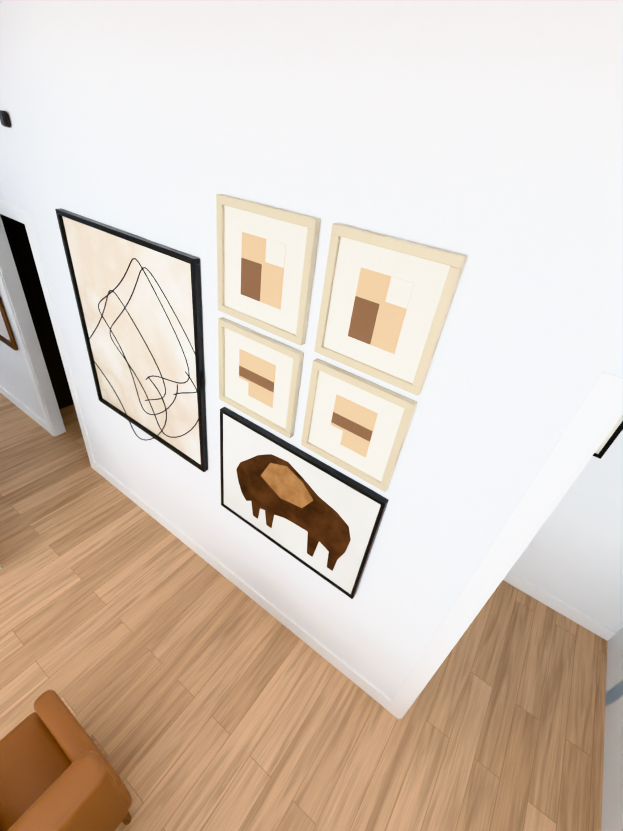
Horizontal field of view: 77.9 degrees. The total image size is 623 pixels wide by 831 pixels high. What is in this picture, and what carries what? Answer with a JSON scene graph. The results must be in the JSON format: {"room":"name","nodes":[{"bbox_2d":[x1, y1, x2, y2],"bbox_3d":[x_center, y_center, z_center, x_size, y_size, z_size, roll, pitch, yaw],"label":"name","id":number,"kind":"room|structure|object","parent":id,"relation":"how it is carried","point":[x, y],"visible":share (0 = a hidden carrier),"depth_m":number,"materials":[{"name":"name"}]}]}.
{"room":"living room","nodes":[
{"label":"living room","id":0,"kind":"room"},
{"bbox_2d":[0,214,73,409],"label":"door","id":1,"kind":"structure","parent":0,"point":[19,243],"depth_m":4.10,"materials":[{"name":"black"}]},
{"bbox_2d":[0,393,606,830],"bbox_3d":[-1.560,2.604,1.428,12.040,0.100,12.400,27,39,24],"label":"floor","id":2,"kind":"structure","parent":0,"point":[190,687],"depth_m":2.65,"materials":[{"name":"brown wood"}]},
{"bbox_2d":[0,690,131,830],"bbox_3d":[-1.273,1.752,1.787,0.700,0.938,0.500,27,39,24],"label":"leather chair","id":3,"kind":"object","parent":2,"relation":"on","point":[58,772],"visible":1,"depth_m":1.78,"materials":[{"name":"leather"},{"name":"wood"}]},
{"bbox_2d":[0,0,622,718],"bbox_3d":[-1.501,-0.733,2.757,8.262,3.800,0.135,27,39,24],"label":"wall","id":4,"kind":"structure","parent":0,"point":[486,136],"depth_m":1.43,"materials":[{"name":"white paint"}]},
{"bbox_2d":[0,110,10,127],"bbox_3d":[-1.848,-1.786,2.320,0.060,0.080,0.035,27,39,24],"label":"sensor","id":5,"kind":"object","parent":4,"relation":"attached to","point":[4,119],"visible":1,"depth_m":2.31,"materials":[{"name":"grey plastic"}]},
{"bbox_2d":[0,298,17,349],"bbox_3d":[-3.083,-1.229,3.636,0.476,1.176,0.036,27,39,24],"label":"framed picture","id":6,"kind":"object","parent":4,"relation":"attached to","point":[6,336],"visible":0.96,"depth_m":3.82,"materials":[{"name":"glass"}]},
{"bbox_2d":[0,386,48,431],"bbox_3d":[-4.056,-0.399,4.928,2.610,0.130,0.014,27,39,24],"label":"baseboard","id":7,"kind":"structure","parent":4,"relation":"attached to","point":[36,418],"depth_m":4.60,"materials":[{"name":"white wood"}]},
{"bbox_2d":[55,208,207,471],"bbox_3d":[-1.169,-0.394,2.578,1.301,1.560,0.040,27,39,24],"label":"art","id":8,"kind":"object","parent":4,"relation":"attached to","point":[139,302],"visible":1,"depth_m":2.42,"materials":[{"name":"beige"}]},
{"bbox_2d":[94,462,391,708],"bbox_3d":[-0.859,1.245,3.305,3.420,0.130,0.014,27,39,24],"label":"baseboard","id":9,"kind":"structure","parent":4,"relation":"attached to","point":[366,686],"depth_m":3.07,"materials":[{"name":"white wood"}]},
{"bbox_2d":[218,317,303,438],"bbox_3d":[-0.284,-0.191,1.987,0.520,0.490,0.035,27,39,24],"label":"art","id":10,"kind":"object","parent":4,"relation":"attached to","point":[259,374],"visible":1,"depth_m":1.96,"materials":[{"name":"beige paper"}]},
{"bbox_2d":[216,194,320,345],"bbox_3d":[-0.216,-0.628,1.678,0.520,0.510,0.035,27,39,24],"label":"art","id":11,"kind":"object","parent":4,"relation":"attached to","point":[266,257],"visible":1,"depth_m":1.65,"materials":[{"name":"beige"}]},
{"bbox_2d":[220,407,388,598],"bbox_3d":[-0.137,0.517,2.276,1.090,0.830,0.040,27,39,24],"label":"art","id":12,"kind":"object","parent":4,"relation":"attached to","point":[319,518],"visible":1,"depth_m":2.21,"materials":[{"name":"canvas"},{"name":"paint"},{"name":"black frame wood"}]},
{"bbox_2d":[301,358,417,491],"bbox_3d":[0.182,0.049,1.750,0.490,0.490,0.035,27,39,24],"label":"art","id":13,"kind":"object","parent":4,"relation":"attached to","point":[356,425],"visible":1,"depth_m":1.73,"materials":[{"name":"beige"}]},
{"bbox_2d":[314,223,467,395],"bbox_3d":[0.250,-0.388,1.441,0.490,0.510,0.035,27,39,24],"label":"art","id":14,"kind":"object","parent":4,"relation":"attached to","point":[386,303],"visible":1,"depth_m":1.41,"materials":[{"name":"beige"}]},
{"bbox_2d":[509,430,622,631],"bbox_3d":[-0.617,-1.173,4.055,8.260,3.250,0.120,27,39,24],"label":"wall","id":15,"kind":"structure","parent":0,"point":[571,555],"depth_m":3.04,"materials":[{"name":"white paint"}]},
{"bbox_2d":[503,571,615,640],"bbox_3d":[-0.851,0.118,4.901,8.260,0.130,0.014,27,39,24],"label":"baseboard","id":16,"kind":"structure","parent":15,"relation":"attached to","point":[517,582],"depth_m":3.36,"materials":[{"name":"white wood"}]},
{"bbox_2d":[592,414,622,458],"bbox_3d":[1.931,-0.084,2.523,0.320,0.780,0.029,27,39,24],"label":"framed picture","id":17,"kind":"object","parent":15,"relation":"attached to","point":[609,439],"visible":0.19,"depth_m":2.59,"materials":[{"name":"black"}]},
{"bbox_2d":[601,627,622,830],"bbox_3d":[2.330,0.907,1.760,0.140,3.250,1.720,27,39,24],"label":"wall","id":18,"kind":"structure","parent":0,"point":[612,806],"depth_m":2.55,"materials":[{"name":"white paint"}]},
{"bbox_2d":[605,686,622,706],"bbox_3d":[3.871,1.558,1.177,3.660,3.250,0.120,27,39,24],"label":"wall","id":19,"kind":"structure","parent":0,"point":[615,695],"depth_m":2.79,"materials":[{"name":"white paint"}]}
]}

